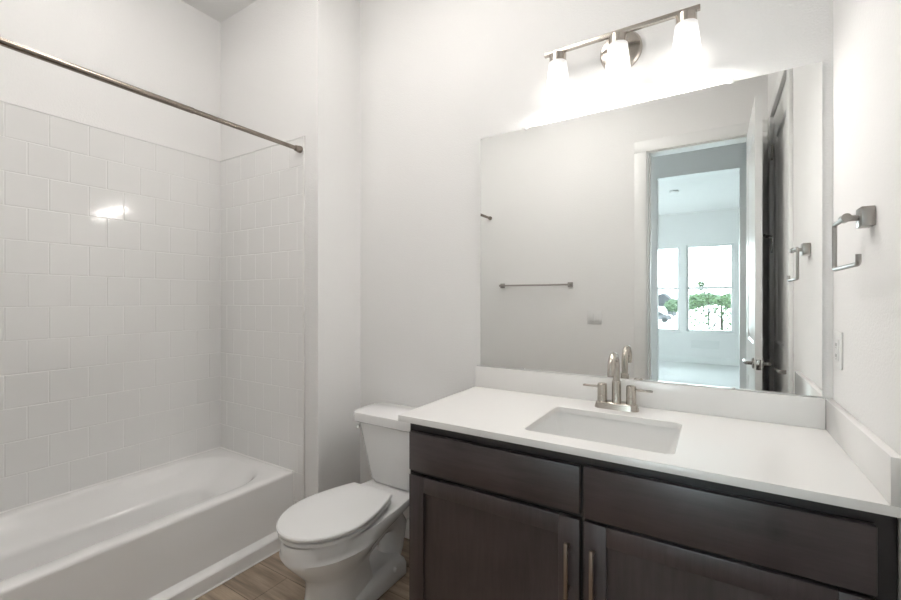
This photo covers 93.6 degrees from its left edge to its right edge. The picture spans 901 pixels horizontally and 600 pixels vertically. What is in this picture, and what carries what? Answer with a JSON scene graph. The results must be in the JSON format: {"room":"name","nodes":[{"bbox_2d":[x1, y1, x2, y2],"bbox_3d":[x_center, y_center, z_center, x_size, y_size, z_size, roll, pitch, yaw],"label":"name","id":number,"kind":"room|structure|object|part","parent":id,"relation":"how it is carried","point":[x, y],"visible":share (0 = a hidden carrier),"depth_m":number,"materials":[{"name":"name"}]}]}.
{"room":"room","nodes":[
{"label":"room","id":0,"kind":"room"},
{"bbox_2d":[0,0,220,160],"bbox_3d":[-1.978,-0.233,1.960,0.120,3.040,1.779,0,0,32],"label":"wall","id":1,"kind":"structure","parent":0,"point":[170,49],"depth_m":2.24,"materials":[{"name":"white paint"}]},
{"bbox_2d":[0,101,219,511],"bbox_3d":[-1.893,0.036,1.975,0.008,1.800,1.655,0,0,32],"label":"tiled wall","id":2,"kind":"structure","parent":1,"relation":"attached to","point":[110,241],"depth_m":2.15,"materials":[{"name":"white tile"}]},
{"bbox_2d":[0,100,304,498],"bbox_3d":[-1.555,0.208,1.767,0.803,2.157,1.659,0,0,32],"label":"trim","id":3,"kind":"structure","parent":2,"relation":"attached to","point":[0,100],"depth_m":2.25,"materials":[{"name":"white tile"}]},
{"bbox_2d":[181,0,256,22],"bbox_3d":[-0.470,-1.803,1.276,3.404,0.100,2.210,0,0,32],"label":"ceiling","id":4,"kind":"structure","parent":0,"point":[219,10],"depth_m":2.54,"materials":[{"name":"white paint"}]},
{"bbox_2d":[221,0,359,497],"bbox_3d":[-1.043,-0.233,2.609,1.022,3.040,0.311,0,0,32],"label":"wall","id":5,"kind":"structure","parent":0,"point":[290,69],"depth_m":2.33,"materials":[{"name":"white paint"}]},
{"bbox_2d":[220,137,302,502],"bbox_3d":[-1.118,0.211,2.468,0.789,2.151,0.008,0,0,32],"label":"tiled wall","id":6,"kind":"structure","parent":5,"relation":"attached to","point":[261,191],"depth_m":2.44,"materials":[{"name":"white tile"}]},
{"bbox_2d":[0,37,302,152],"bbox_3d":[-1.239,-0.800,1.567,0.038,0.038,1.648,0,0,32],"label":"shower rod","id":7,"kind":"object","parent":6,"relation":"attached to","point":[4,42],"visible":1,"depth_m":1.59,"materials":[{"name":"silver metal"}]},
{"bbox_2d":[195,537,408,599],"bbox_3d":[-0.452,1.337,1.306,3.404,0.100,2.140,0,0,32],"label":"floor","id":8,"kind":"structure","parent":0,"point":[269,579],"depth_m":1.90,"materials":[{"name":"wood"}]},
{"bbox_2d":[0,447,294,599],"bbox_3d":[-1.567,1.109,1.772,0.766,0.356,1.651,0,0,32],"label":"bathtub","id":9,"kind":"object","parent":8,"relation":"on","point":[183,528],"visible":0.98,"depth_m":1.92,"materials":[{"name":"white ceramic"}]},
{"bbox_2d":[276,402,416,599],"bbox_3d":[-0.399,0.933,1.901,0.482,0.727,0.802,0,0,32],"label":"toilet","id":10,"kind":"object","parent":8,"relation":"on","point":[329,539],"visible":0.95,"depth_m":1.79,"materials":[{"name":"white ceramic"}]},
{"bbox_3d":[-0.486,0.880,1.761,0.364,0.020,0.474,0,0,32],"label":"seat lid","id":11,"kind":"part","parent":10,"relation":"part of","materials":[{"name":"white plastic"}]},
{"bbox_3d":[-0.486,0.904,1.762,0.354,0.016,0.463,0,0,32],"label":"seat","id":12,"kind":"part","parent":10,"relation":"part of","materials":[{"name":"white plastic"}]},
{"bbox_3d":[-0.251,0.597,2.139,0.482,0.056,0.240,0,0,32],"label":"tank lid","id":13,"kind":"part","parent":10,"relation":"part of","materials":[{"name":"white ceramic"}]},
{"bbox_3d":[-0.248,0.773,2.144,0.444,0.296,0.210,0,0,32],"label":"tank","id":14,"kind":"part","parent":10,"relation":"part of","materials":[{"name":"white ceramic"}]},
{"bbox_2d":[409,423,896,599],"bbox_3d":[0.530,0.866,1.441,1.274,0.842,0.627,0,0,32],"label":"vanity cabinet","id":15,"kind":"object","parent":8,"relation":"on","point":[490,519],"visible":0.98,"depth_m":1.17,"materials":[{"name":"brown wood"}]},
{"bbox_3d":[0.117,0.895,1.387,0.492,0.413,0.008,0,0,32],"label":"door panel","id":16,"kind":"part","parent":15,"relation":"part of","materials":[{"name":"brown wood"}]},
{"bbox_3d":[0.115,0.549,1.383,0.612,0.137,0.020,0,0,32],"label":"drawer","id":17,"kind":"part","parent":15,"relation":"part of","materials":[{"name":"brown wood"}]},
{"bbox_3d":[0.115,0.898,1.383,0.612,0.527,0.020,0,0,32],"label":"door","id":18,"kind":"part","parent":15,"relation":"part of","materials":[{"name":"brown wood"}]},
{"bbox_3d":[0.335,0.773,1.214,0.010,0.157,0.036,0,0,32],"label":"bar handle","id":19,"kind":"part","parent":15,"relation":"part of","materials":[{"name":"silver metal"}]},
{"bbox_3d":[0.394,0.773,1.177,0.010,0.157,0.036,0,0,32],"label":"bar handle","id":20,"kind":"part","parent":15,"relation":"part of","materials":[{"name":"silver metal"}]},
{"bbox_2d":[398,365,900,517],"bbox_3d":[0.523,0.383,1.456,1.304,0.121,0.610,0,0,32],"label":"countertop","id":21,"kind":"structure","parent":15,"relation":"on","point":[809,448],"depth_m":1.32,"materials":[{"name":"white stone"}]},
{"bbox_2d":[531,412,679,454],"bbox_3d":[0.511,0.513,1.404,0.473,0.138,0.388,0,0,32],"label":"sink","id":22,"kind":"object","parent":21,"relation":"in","point":[658,439],"visible":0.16,"depth_m":1.54,"materials":[{"name":"white ceramic"}]},
{"bbox_2d":[583,352,652,411],"bbox_3d":[0.639,0.310,1.630,0.180,0.222,0.194,0,0,-15],"label":"faucet","id":23,"kind":"object","parent":21,"relation":"on","point":[613,366],"visible":1,"depth_m":1.61,"materials":[{"name":"silver metal"}]},
{"bbox_3d":[0.559,0.343,1.680,0.065,0.008,0.013,0,0,32],"label":"lever","id":24,"kind":"part","parent":23,"relation":"part of","materials":[{"name":"silver metal"}]},
{"bbox_3d":[0.595,0.366,1.658,0.040,0.075,0.040,0,0,32],"label":"handle","id":25,"kind":"part","parent":23,"relation":"part of","materials":[{"name":"silver metal"}]},
{"bbox_3d":[0.613,0.302,1.588,0.038,0.205,0.137,0,0,32],"label":"spout","id":26,"kind":"part","parent":23,"relation":"part of","materials":[{"name":"silver metal"}]},
{"bbox_3d":[0.684,0.366,1.603,0.040,0.075,0.040,0,0,32],"label":"handle","id":27,"kind":"part","parent":23,"relation":"part of","materials":[{"name":"silver metal"}]},
{"bbox_3d":[0.720,0.343,1.580,0.065,0.008,0.013,0,0,32],"label":"lever","id":28,"kind":"part","parent":23,"relation":"part of","materials":[{"name":"silver metal"}]},
{"bbox_3d":[0.645,0.895,1.059,0.487,0.413,0.008,0,0,32],"label":"door panel","id":29,"kind":"part","parent":15,"relation":"part of","materials":[{"name":"brown wood"}]},
{"bbox_3d":[0.642,0.898,1.055,0.607,0.527,0.020,0,0,32],"label":"door","id":30,"kind":"part","parent":15,"relation":"part of","materials":[{"name":"brown wood"}]},
{"bbox_3d":[0.642,0.551,1.055,0.607,0.147,0.020,0,0,32],"label":"drawer","id":31,"kind":"part","parent":15,"relation":"part of","materials":[{"name":"brown wood"}]},
{"bbox_2d":[360,0,832,518],"bbox_3d":[0.312,-0.233,2.020,2.502,3.040,0.120,0,0,32],"label":"wall","id":32,"kind":"structure","parent":0,"point":[438,78],"depth_m":2.11,"materials":[{"name":"white paint"}]},
{"bbox_2d":[405,518,408,538],"bbox_3d":[-0.190,1.237,2.253,0.802,0.100,0.014,0,0,32],"label":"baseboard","id":33,"kind":"structure","parent":32,"relation":"attached to","point":[407,522],"depth_m":2.27,"materials":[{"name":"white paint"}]},
{"bbox_2d":[544,4,702,105],"bbox_3d":[0.654,-0.953,1.663,0.580,0.252,0.124,0,0,32],"label":"vanity light","id":34,"kind":"object","parent":32,"relation":"attached to","point":[622,49],"visible":1,"depth_m":1.62,"materials":[{"name":"white glass"}]},
{"bbox_3d":[0.451,-0.913,1.777,0.103,0.157,0.103,0,0,32],"label":"lamp shade","id":35,"kind":"part","parent":34,"relation":"part of","materials":[{"name":"white glass"}]},
{"bbox_3d":[0.451,-0.865,1.777,0.050,0.075,0.050,0,0,32],"label":"light bulb","id":36,"kind":"part","parent":34,"relation":"part of","materials":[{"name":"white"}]},
{"bbox_3d":[0.653,-0.865,1.651,0.050,0.075,0.050,0,0,32],"label":"light bulb","id":37,"kind":"part","parent":34,"relation":"part of","materials":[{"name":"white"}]},
{"bbox_3d":[0.653,-0.913,1.651,0.103,0.157,0.103,0,0,32],"label":"lamp shade","id":38,"kind":"part","parent":34,"relation":"part of","materials":[{"name":"white glass"}]},
{"bbox_3d":[0.684,-0.999,1.702,0.160,0.160,0.024,0,0,32],"label":"plate","id":39,"kind":"part","parent":34,"relation":"part of","materials":[{"name":"silver metal"}]},
{"bbox_3d":[0.851,-0.865,1.528,0.050,0.075,0.050,0,0,32],"label":"light bulb","id":40,"kind":"part","parent":34,"relation":"part of","materials":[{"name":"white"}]},
{"bbox_3d":[0.851,-0.913,1.528,0.103,0.157,0.103,0,0,32],"label":"lamp shade","id":41,"kind":"part","parent":34,"relation":"part of","materials":[{"name":"white glass"}]},
{"bbox_2d":[475,365,824,428],"bbox_3d":[0.670,0.372,1.712,1.284,0.099,0.020,0,0,32],"label":"backsplash","id":42,"kind":"structure","parent":32,"relation":"attached to","point":[786,409],"depth_m":1.58,"materials":[{"name":"white stone"}]},
{"bbox_2d":[481,62,821,396],"bbox_3d":[0.679,-0.234,1.712,1.257,1.108,0.014,0,0,32],"label":"mirror","id":43,"kind":"object","parent":32,"relation":"attached to","point":[679,236],"visible":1,"depth_m":1.62,"materials":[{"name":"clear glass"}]},
{"bbox_2d":[833,0,900,599],"bbox_3d":[0.805,-0.233,0.482,0.200,3.040,2.210,0,0,32],"label":"wall","id":44,"kind":"structure","parent":0,"point":[866,33],"depth_m":1.05,"materials":[{"name":"white paint"}]},
{"bbox_2d":[834,331,842,369],"bbox_3d":[1.190,0.157,1.300,0.009,0.114,0.080,0,0,32],"label":"wall outlet","id":45,"kind":"object","parent":44,"relation":"attached to","point":[838,336],"visible":1,"depth_m":1.29,"materials":[{"name":"white plastic"}]},
{"bbox_2d":[835,339,838,360],"bbox_3d":[1.188,0.157,1.302,0.003,0.066,0.034,0,0,32],"label":"receptacle","id":46,"kind":"object","parent":45,"relation":"attached to","point":[836,340],"depth_m":1.30,"materials":[{"name":"white plastic"}]},
{"bbox_2d":[832,205,875,270],"bbox_3d":[0.994,-0.149,1.035,0.062,0.150,0.233,0,0,32],"label":"towel holder","id":47,"kind":"object","parent":44,"relation":"attached to","point":[865,217],"visible":1,"depth_m":1.03,"materials":[{"name":"grey metal"}]},
{"bbox_3d":[0.985,-0.200,1.043,0.039,0.021,0.034,0,0,32],"label":"post","id":48,"kind":"part","parent":47,"relation":"part of","materials":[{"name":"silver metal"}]}
]}

